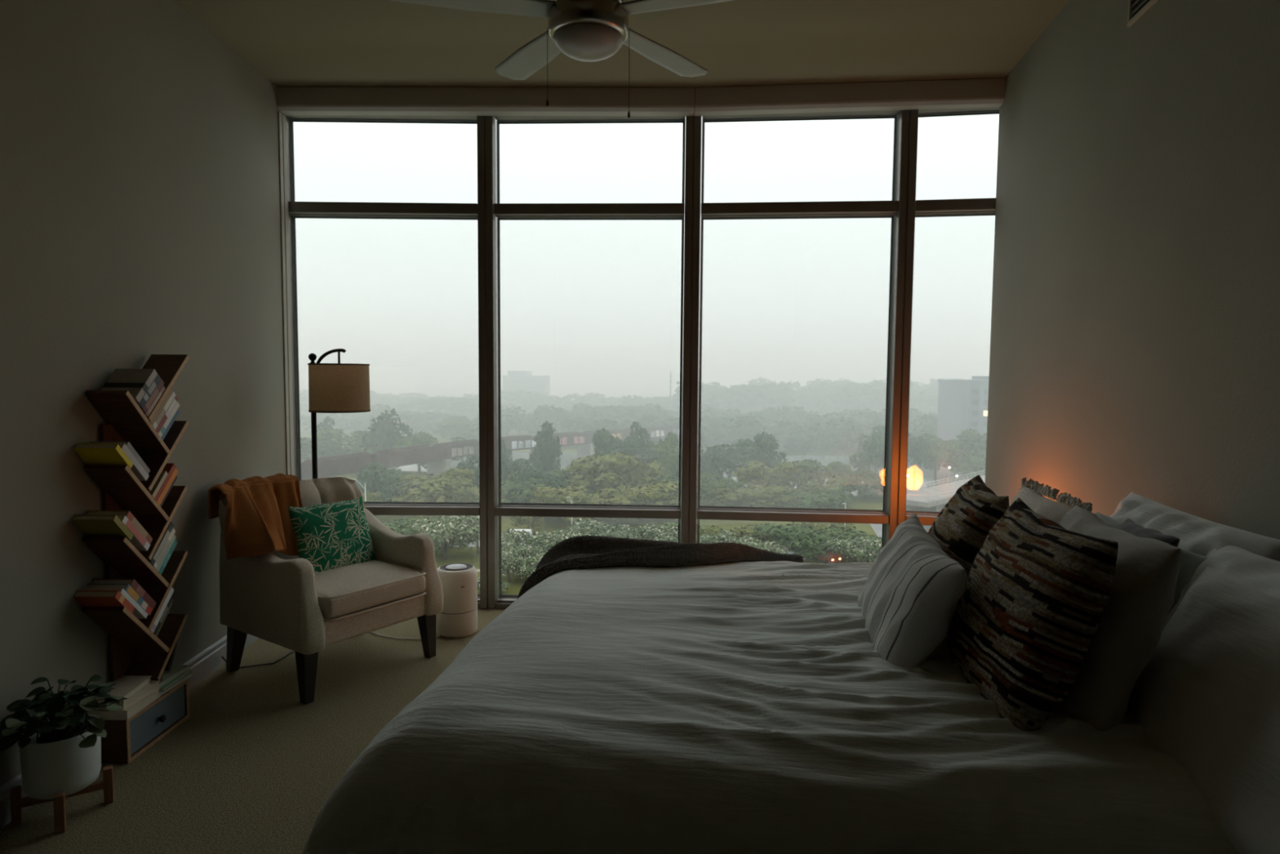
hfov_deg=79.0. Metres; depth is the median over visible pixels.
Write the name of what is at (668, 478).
tree
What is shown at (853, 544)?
flowering shrub
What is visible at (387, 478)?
tree
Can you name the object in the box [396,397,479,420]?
tree
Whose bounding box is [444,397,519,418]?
tree
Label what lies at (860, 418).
tree
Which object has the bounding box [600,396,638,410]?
tree
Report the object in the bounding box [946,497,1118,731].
cushion
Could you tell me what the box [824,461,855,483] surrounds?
tree
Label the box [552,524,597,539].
flowering shrub
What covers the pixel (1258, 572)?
bed pillow
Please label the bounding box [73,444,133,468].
book
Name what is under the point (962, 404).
building
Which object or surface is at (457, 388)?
ground
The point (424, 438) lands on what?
tree
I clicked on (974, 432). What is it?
tree
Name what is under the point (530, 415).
tree
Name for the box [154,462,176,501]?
book
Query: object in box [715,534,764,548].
flowering shrub
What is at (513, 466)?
tree
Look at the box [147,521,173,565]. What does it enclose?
book
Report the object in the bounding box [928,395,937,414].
tree
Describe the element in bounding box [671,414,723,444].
tree
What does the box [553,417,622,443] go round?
tree
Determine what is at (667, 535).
flowering shrub
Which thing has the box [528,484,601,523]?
tree
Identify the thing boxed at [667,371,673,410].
antenna mast
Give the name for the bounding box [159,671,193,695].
book
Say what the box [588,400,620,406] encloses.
tree
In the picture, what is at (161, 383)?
book
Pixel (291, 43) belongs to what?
ceiling
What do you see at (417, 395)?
tree
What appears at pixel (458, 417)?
tree
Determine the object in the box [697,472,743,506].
tree
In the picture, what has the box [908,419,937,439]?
tree
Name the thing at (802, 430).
tree
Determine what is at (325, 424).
tree
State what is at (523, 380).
apartment building
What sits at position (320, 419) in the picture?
tree
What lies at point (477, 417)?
tree
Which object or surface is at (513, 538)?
flowering shrub
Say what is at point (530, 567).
flowering shrub
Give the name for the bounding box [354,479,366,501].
street lamp
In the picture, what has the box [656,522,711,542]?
shrub
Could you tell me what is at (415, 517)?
shrub
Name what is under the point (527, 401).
tree
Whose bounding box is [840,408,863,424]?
tree
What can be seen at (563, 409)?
tree
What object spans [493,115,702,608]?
window
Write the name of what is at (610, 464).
tree
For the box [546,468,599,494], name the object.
tree
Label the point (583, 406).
tree
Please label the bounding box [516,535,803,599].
throw blanket
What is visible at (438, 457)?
building
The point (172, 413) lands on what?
book
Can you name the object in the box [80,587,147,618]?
book
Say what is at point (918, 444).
tree
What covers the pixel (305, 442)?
tree
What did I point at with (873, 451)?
tree
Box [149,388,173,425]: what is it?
book
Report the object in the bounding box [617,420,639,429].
tree
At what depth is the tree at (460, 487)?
147.47 m
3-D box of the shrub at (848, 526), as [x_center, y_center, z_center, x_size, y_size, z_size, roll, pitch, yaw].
[28.321,16.426,122.421,12.338,5.626,12.376,-1,4,-17]
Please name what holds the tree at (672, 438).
on the ground
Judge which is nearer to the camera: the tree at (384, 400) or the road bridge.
the road bridge
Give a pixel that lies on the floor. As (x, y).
(252, 768)
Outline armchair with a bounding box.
[217,476,443,704]
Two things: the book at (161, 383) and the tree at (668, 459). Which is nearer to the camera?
the book at (161, 383)
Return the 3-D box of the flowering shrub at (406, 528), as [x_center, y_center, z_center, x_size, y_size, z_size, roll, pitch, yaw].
[-33.217,16.536,117.438,7.795,5.130,7.932,-2,5,-34]
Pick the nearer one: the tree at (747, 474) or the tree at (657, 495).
the tree at (657, 495)
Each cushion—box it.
[288,496,375,573]
[314,560,425,618]
[857,512,968,666]
[927,475,1008,577]
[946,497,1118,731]
[1008,476,1096,524]
[1058,505,1181,730]
[1116,517,1179,546]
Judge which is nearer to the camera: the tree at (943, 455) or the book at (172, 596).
the book at (172, 596)
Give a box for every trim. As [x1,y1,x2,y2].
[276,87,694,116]
[277,111,294,475]
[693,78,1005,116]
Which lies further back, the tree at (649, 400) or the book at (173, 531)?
the tree at (649, 400)
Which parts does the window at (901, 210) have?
head rail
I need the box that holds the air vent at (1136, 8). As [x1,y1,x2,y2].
[1127,0,1158,27]
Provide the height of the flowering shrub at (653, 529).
4.881 m
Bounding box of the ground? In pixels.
[298,377,930,598]
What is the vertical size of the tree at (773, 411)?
13.112 m
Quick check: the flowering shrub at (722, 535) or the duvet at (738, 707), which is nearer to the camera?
the duvet at (738, 707)
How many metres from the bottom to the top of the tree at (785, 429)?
9.979 m
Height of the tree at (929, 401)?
24.471 m
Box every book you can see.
[71,514,133,540]
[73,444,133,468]
[73,590,134,613]
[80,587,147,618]
[82,443,149,480]
[86,583,152,615]
[87,510,152,544]
[87,688,160,719]
[88,440,150,474]
[91,578,156,609]
[95,675,153,703]
[97,680,159,709]
[101,368,157,402]
[116,515,150,551]
[136,373,160,408]
[140,378,164,413]
[143,386,165,417]
[147,471,168,497]
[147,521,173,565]
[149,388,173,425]
[150,586,173,632]
[152,391,175,429]
[152,528,175,568]
[153,595,173,635]
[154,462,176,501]
[155,395,178,433]
[155,534,176,571]
[155,600,173,636]
[156,467,178,505]
[158,401,179,436]
[158,538,177,574]
[159,664,190,687]
[159,667,191,691]
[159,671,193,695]
[160,408,179,440]
[160,475,177,506]
[164,637,178,671]
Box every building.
[301,424,697,492]
[502,370,550,408]
[937,376,989,453]
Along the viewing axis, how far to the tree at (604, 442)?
179.01 m
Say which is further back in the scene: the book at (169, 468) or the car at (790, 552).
the car at (790, 552)
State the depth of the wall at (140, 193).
2.89 m
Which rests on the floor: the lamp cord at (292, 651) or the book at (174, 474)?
the lamp cord at (292, 651)
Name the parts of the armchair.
leg, arm, backrest, leg, seat frame, arm, leg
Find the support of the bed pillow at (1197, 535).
on the bed
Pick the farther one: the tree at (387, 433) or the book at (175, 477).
the tree at (387, 433)
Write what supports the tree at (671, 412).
on the ground
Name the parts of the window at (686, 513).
sill rail, head rail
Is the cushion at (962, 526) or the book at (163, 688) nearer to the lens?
the cushion at (962, 526)
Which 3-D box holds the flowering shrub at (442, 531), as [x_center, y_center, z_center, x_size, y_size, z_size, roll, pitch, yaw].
[-28.493,16.110,113.736,9.696,6.570,10.005,-1,4,-26]
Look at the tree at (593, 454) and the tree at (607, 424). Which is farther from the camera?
the tree at (607, 424)
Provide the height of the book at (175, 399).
0.141 m
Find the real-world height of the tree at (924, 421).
12.870 m
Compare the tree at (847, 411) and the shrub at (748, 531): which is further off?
the tree at (847, 411)
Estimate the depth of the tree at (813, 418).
312.04 m
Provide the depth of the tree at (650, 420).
297.60 m
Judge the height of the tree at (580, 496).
6.773 m
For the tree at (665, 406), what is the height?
16.476 m
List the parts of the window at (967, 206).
head rail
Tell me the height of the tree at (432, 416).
9.857 m
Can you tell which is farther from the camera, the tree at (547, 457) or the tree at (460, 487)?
the tree at (547, 457)
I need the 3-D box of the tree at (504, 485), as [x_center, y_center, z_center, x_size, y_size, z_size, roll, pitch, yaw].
[-24.581,12.821,151.293,15.936,8.023,15.985,-1,4,-21]
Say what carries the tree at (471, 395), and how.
on the ground
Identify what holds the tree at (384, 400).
on the ground
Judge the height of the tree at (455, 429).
9.827 m
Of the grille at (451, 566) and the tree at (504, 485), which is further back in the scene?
the tree at (504, 485)
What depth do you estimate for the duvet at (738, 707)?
1.53 m
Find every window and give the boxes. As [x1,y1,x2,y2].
[285,115,497,608]
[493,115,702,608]
[696,109,918,547]
[905,106,999,525]
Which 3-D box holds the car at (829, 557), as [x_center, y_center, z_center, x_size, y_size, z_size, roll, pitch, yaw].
[27.264,19.024,113.744,2.040,1.500,4.250,-2,5,-30]
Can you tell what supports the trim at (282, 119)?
attached to the wall at (140, 193)
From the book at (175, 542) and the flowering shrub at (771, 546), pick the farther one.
the flowering shrub at (771, 546)
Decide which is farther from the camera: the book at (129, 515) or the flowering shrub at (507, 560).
the flowering shrub at (507, 560)
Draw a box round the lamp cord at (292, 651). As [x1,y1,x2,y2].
[221,649,293,668]
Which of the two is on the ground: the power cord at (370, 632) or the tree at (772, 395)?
the tree at (772, 395)
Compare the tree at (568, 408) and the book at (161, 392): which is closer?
the book at (161, 392)
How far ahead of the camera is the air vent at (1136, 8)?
2.62 m
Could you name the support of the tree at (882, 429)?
on the ground
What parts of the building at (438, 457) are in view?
graffiti panel, graffiti panel, graffiti panel, graffiti panel, graffiti panel, graffiti panel, graffiti panel, graffiti panel, graffiti panel, graffiti panel, graffiti panel, graffiti panel, graffiti panel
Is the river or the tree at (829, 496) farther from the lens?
the river
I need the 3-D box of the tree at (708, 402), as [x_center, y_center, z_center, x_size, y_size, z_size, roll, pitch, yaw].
[39.896,-14.091,431.657,46.674,24.167,50.757,3,4,27]
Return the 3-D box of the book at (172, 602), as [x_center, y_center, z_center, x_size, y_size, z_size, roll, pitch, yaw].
[-1.880,0.734,2.980,0.110,0.110,0.119,0,4,0]
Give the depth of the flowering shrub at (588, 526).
116.74 m
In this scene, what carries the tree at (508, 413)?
on the ground
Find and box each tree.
[299,404,376,413]
[299,413,311,430]
[299,413,346,430]
[300,437,339,462]
[316,412,367,431]
[316,415,342,454]
[316,427,386,455]
[332,413,377,432]
[344,403,395,429]
[355,462,403,496]
[361,408,412,468]
[361,492,383,515]
[363,410,422,432]
[367,390,415,413]
[369,393,397,413]
[375,473,429,502]
[382,392,429,413]
[384,466,477,502]
[390,431,438,472]
[391,395,457,413]
[392,413,435,433]
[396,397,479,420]
[409,411,457,433]
[431,419,479,440]
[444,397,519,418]
[446,393,479,413]
[446,414,476,436]
[450,436,477,466]
[453,454,479,502]
[467,415,515,435]
[473,470,546,505]
[474,405,533,436]
[497,389,552,410]
[497,439,513,480]
[500,393,566,414]
[501,457,549,481]
[506,469,569,502]
[509,515,546,530]
[510,408,566,435]
[517,404,572,435]
[519,404,594,416]
[528,420,562,472]
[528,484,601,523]
[532,398,604,409]
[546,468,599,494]
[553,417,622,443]
[556,407,585,424]
[558,451,664,497]
[560,489,625,524]
[562,392,608,403]
[564,401,616,431]
[566,404,635,431]
[571,453,622,485]
[578,418,626,431]
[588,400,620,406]
[591,427,643,473]
[591,479,681,523]
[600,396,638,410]
[609,403,667,425]
[616,395,679,412]
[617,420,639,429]
[619,404,679,422]
[622,421,653,487]
[633,413,682,443]
[638,395,674,404]
[640,435,679,448]
[641,431,679,476]
[645,476,703,504]
[651,441,697,483]
[652,395,682,412]
[653,409,682,422]
[668,381,753,412]
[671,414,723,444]
[671,420,709,446]
[673,404,741,418]
[675,409,728,422]
[697,383,788,414]
[697,422,740,445]
[697,443,768,479]
[697,444,711,472]
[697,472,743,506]
[706,414,770,441]
[707,484,794,507]
[711,410,774,431]
[715,426,768,447]
[720,382,797,412]
[727,431,786,483]
[731,459,804,491]
[733,422,803,450]
[741,406,782,421]
[746,377,806,392]
[762,384,828,419]
[764,458,835,497]
[768,420,831,449]
[771,485,848,508]
[773,384,835,413]
[774,404,822,423]
[792,382,852,415]
[793,477,855,504]
[803,411,846,424]
[805,377,842,413]
[809,379,886,413]
[811,411,881,426]
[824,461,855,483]
[826,377,885,417]
[839,422,884,448]
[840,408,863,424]
[840,469,884,497]
[848,433,884,475]
[852,408,918,422]
[857,424,884,474]
[862,377,927,416]
[863,416,885,427]
[906,433,940,478]
[908,408,937,422]
[908,413,937,439]
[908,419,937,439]
[908,426,919,435]
[909,380,937,413]
[909,386,938,408]
[913,432,966,476]
[914,377,957,413]
[922,377,971,412]
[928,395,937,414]
[943,432,986,472]
[948,448,986,478]
[955,428,986,445]
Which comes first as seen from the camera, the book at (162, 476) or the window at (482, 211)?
the book at (162, 476)
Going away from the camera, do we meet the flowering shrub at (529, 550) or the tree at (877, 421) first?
the flowering shrub at (529, 550)
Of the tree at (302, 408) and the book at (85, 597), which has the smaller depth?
the book at (85, 597)
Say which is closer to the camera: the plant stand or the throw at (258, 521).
the plant stand
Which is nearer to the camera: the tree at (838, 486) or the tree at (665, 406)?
the tree at (838, 486)
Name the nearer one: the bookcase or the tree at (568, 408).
the bookcase
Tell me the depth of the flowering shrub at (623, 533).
115.52 m
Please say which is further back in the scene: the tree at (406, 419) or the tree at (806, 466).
the tree at (406, 419)
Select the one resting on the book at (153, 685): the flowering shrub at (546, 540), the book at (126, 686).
the book at (126, 686)
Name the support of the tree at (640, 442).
on the ground
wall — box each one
[0,0,286,786]
[985,0,1279,539]
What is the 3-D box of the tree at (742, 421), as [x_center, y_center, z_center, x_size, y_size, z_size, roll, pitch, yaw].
[36.702,1.208,295.951,27.117,12.241,26.447,4,5,40]
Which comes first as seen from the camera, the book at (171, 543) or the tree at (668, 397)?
the book at (171, 543)
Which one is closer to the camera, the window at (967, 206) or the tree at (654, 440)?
the window at (967, 206)
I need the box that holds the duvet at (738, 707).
[302,560,1239,853]
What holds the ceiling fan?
hanging from the ceiling
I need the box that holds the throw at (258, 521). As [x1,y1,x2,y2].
[208,473,302,559]
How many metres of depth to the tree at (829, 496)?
150.52 m
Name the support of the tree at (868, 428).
on the ground
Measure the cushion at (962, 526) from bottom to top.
0.424 m
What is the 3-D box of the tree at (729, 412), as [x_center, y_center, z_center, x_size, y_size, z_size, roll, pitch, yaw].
[30.557,-2.591,339.789,32.608,13.692,34.615,2,4,23]
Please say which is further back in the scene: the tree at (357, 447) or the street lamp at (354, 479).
the tree at (357, 447)
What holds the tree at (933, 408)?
on the ground
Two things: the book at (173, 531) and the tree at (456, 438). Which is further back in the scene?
the tree at (456, 438)
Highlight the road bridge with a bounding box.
[906,470,985,529]
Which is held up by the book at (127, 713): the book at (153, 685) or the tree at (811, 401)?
the book at (153, 685)
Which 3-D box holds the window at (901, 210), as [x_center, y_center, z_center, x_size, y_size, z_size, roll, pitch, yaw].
[0.929,-0.380,4.443,1.178,2.960,0.118,1,4,5]
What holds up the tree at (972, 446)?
on the ground
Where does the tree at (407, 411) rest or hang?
on the ground
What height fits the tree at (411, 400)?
13.878 m
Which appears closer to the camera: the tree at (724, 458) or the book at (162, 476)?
the book at (162, 476)
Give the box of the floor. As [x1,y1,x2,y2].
[0,608,505,853]
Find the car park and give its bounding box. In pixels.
[869,523,928,537]
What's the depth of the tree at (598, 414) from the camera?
326.85 m
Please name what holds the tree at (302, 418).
on the ground
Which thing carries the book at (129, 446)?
in the bookcase
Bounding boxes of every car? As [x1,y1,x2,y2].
[776,549,805,559]
[812,550,840,563]
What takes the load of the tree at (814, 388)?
on the ground
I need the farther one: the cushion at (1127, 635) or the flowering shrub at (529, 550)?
the flowering shrub at (529, 550)
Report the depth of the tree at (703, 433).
277.13 m
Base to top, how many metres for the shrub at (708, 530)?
5.001 m
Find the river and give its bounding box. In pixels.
[301,450,981,496]
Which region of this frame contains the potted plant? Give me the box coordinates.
[0,674,128,799]
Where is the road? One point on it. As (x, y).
(471, 544)
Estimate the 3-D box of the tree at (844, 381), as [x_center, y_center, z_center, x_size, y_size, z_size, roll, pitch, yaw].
[130.242,-16.188,462.055,46.704,25.587,49.579,0,4,-10]
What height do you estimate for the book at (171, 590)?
0.144 m
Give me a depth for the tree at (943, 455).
206.40 m
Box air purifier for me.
[435,562,477,637]
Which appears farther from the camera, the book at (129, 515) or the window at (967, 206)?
the window at (967, 206)
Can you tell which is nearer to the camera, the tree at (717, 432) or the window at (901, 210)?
the window at (901, 210)
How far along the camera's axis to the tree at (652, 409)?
334.93 m
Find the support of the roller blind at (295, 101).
attached to the wall at (140, 193)
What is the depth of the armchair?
3.48 m
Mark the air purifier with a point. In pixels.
(458, 618)
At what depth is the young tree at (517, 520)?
131.32 m
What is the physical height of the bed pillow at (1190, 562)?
0.383 m
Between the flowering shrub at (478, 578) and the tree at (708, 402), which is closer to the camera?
the flowering shrub at (478, 578)
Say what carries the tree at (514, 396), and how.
on the ground
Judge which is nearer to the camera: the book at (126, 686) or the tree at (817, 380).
the book at (126, 686)
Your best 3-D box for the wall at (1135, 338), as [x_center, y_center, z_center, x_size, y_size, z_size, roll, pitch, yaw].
[1.505,-0.146,1.128,0.218,2.960,6.573,1,4,9]
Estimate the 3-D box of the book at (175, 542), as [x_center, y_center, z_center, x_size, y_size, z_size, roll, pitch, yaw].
[-1.883,0.501,2.999,0.121,0.117,0.126,0,4,0]
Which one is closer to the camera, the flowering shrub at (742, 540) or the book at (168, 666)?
the book at (168, 666)
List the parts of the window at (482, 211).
head rail, sill rail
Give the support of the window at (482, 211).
on the floor
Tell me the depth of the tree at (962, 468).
195.60 m
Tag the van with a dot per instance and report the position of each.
(530, 531)
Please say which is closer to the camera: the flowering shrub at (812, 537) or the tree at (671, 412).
the flowering shrub at (812, 537)
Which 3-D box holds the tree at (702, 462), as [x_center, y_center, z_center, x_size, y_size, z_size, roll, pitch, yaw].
[13.960,9.008,191.588,8.048,10.693,6.745,0,4,-10]
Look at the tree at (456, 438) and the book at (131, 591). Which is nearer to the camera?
the book at (131, 591)
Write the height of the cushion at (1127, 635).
0.476 m
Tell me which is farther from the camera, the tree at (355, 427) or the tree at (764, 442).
the tree at (355, 427)
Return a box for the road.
[438,540,832,548]
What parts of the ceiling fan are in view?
blade, blade, pull chain, lamp shade, pull chain, blade, blade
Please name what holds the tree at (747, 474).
on the ground
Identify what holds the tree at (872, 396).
on the ground
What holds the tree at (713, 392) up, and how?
on the ground
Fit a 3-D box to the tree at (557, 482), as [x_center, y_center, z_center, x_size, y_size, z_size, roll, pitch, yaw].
[-19.639,12.718,151.290,12.051,8.307,11.970,-2,5,-37]
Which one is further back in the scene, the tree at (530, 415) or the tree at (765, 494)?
the tree at (530, 415)
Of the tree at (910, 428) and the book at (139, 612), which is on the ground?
the tree at (910, 428)
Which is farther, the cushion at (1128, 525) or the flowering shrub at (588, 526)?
the flowering shrub at (588, 526)
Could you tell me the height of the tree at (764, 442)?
13.962 m
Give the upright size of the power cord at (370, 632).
0.008 m
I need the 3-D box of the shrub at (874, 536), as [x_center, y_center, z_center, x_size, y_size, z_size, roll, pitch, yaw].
[35.938,17.887,115.340,8.549,3.800,8.700,0,4,-6]
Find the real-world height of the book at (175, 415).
0.116 m
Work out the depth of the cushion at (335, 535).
3.70 m
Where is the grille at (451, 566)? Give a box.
[440,563,472,570]
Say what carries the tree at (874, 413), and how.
on the ground
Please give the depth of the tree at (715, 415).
328.05 m
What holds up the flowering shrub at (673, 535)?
on the ground
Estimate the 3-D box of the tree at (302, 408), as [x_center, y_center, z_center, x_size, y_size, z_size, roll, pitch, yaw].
[-185.042,-12.007,475.886,53.643,10.336,50.533,0,4,-11]
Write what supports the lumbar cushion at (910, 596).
on the duvet at (738, 707)
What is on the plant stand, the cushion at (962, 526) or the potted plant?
the potted plant
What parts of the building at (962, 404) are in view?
pane, pane, pane, pane, pane, pane, pane, pane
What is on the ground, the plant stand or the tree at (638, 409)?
the tree at (638, 409)
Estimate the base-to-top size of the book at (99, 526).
0.105 m
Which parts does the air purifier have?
control panel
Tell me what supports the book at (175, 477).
in the bookcase
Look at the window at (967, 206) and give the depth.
4.27 m
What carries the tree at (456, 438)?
on the ground
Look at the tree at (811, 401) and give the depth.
438.76 m
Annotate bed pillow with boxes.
[1095,511,1208,615]
[1109,492,1279,561]
[1127,566,1279,853]
[1161,545,1279,631]
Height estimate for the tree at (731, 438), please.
8.333 m
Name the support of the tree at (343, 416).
on the ground
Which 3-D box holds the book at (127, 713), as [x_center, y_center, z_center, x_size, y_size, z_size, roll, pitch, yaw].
[-1.893,1.016,2.853,0.140,0.034,0.200,0,4,-2]
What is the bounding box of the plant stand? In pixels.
[9,764,114,833]
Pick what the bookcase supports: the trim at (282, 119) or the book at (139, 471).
the book at (139, 471)
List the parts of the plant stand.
leg, leg, leg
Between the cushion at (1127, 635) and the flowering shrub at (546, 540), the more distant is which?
the flowering shrub at (546, 540)
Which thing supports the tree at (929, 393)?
on the ground
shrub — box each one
[383,517,415,534]
[395,518,423,535]
[397,515,449,533]
[412,515,479,559]
[450,515,479,555]
[477,577,510,594]
[497,528,531,552]
[497,549,528,582]
[501,543,546,565]
[511,552,545,578]
[527,531,564,552]
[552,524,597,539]
[570,517,612,536]
[597,524,643,537]
[619,522,664,539]
[649,524,678,542]
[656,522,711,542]
[667,533,706,542]
[696,524,744,542]
[699,528,736,542]
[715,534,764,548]
[728,524,792,548]
[743,537,787,554]
[750,523,835,558]
[782,528,826,558]
[788,521,856,544]
[819,525,879,558]
[822,534,881,562]
[857,538,881,562]
[870,535,881,540]
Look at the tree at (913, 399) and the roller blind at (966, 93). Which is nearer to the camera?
the roller blind at (966, 93)
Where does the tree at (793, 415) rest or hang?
on the ground
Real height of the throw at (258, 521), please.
0.388 m
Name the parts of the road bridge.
railing, railing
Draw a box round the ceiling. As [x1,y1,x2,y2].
[173,0,1069,88]
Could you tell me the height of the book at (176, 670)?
0.016 m
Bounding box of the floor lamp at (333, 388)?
[307,348,370,478]
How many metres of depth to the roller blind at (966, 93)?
4.16 m
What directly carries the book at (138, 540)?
on the bookcase
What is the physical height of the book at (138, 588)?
0.144 m
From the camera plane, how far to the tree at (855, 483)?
171.11 m
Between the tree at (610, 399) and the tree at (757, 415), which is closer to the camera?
the tree at (757, 415)
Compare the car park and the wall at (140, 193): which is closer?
the wall at (140, 193)
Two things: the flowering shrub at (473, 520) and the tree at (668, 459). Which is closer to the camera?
the flowering shrub at (473, 520)
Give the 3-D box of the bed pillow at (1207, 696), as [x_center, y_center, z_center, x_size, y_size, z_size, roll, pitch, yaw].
[1.146,0.545,1.400,0.291,0.421,0.751,1,4,7]
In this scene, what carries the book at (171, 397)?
in the bookcase
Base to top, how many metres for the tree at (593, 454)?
10.006 m
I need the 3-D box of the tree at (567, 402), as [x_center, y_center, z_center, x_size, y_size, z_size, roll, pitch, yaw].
[-40.522,-10.459,453.738,47.617,12.571,46.441,0,4,-5]
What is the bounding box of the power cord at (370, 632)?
[369,631,439,639]
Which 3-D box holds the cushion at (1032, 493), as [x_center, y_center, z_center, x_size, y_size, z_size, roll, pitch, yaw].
[1.221,0.436,2.465,0.219,0.495,0.600,1,4,9]
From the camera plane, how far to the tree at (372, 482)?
156.33 m
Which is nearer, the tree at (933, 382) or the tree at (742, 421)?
the tree at (742, 421)
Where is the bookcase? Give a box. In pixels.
[80,354,189,763]
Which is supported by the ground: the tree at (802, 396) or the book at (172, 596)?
the tree at (802, 396)
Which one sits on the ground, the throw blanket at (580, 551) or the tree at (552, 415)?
the tree at (552, 415)
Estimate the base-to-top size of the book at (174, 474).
0.132 m
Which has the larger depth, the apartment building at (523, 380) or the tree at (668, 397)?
the apartment building at (523, 380)
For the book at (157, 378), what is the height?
0.126 m
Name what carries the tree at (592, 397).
on the ground
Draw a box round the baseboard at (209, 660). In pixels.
[0,633,258,828]
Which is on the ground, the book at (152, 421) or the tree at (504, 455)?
the tree at (504, 455)
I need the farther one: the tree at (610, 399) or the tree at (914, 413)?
the tree at (610, 399)
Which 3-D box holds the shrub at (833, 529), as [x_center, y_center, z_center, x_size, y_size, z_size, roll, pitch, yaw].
[31.127,17.401,117.477,10.287,4.404,8.111,-1,4,-16]
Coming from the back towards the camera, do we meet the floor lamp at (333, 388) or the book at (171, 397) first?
the floor lamp at (333, 388)
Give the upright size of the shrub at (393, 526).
4.457 m
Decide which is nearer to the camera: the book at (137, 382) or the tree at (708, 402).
the book at (137, 382)
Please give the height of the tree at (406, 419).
9.594 m
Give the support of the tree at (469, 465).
on the ground
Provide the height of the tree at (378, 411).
12.796 m
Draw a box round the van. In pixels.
[509,528,532,541]
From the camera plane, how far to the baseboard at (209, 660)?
3.48 m
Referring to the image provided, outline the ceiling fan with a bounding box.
[391,0,734,118]
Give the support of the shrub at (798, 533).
on the ground
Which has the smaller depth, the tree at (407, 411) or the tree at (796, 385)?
the tree at (407, 411)
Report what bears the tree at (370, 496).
on the ground
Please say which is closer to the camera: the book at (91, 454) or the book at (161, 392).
the book at (91, 454)
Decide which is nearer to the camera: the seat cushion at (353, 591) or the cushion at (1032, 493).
the cushion at (1032, 493)
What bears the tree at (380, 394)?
on the ground
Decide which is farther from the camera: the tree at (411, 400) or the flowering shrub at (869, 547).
the tree at (411, 400)

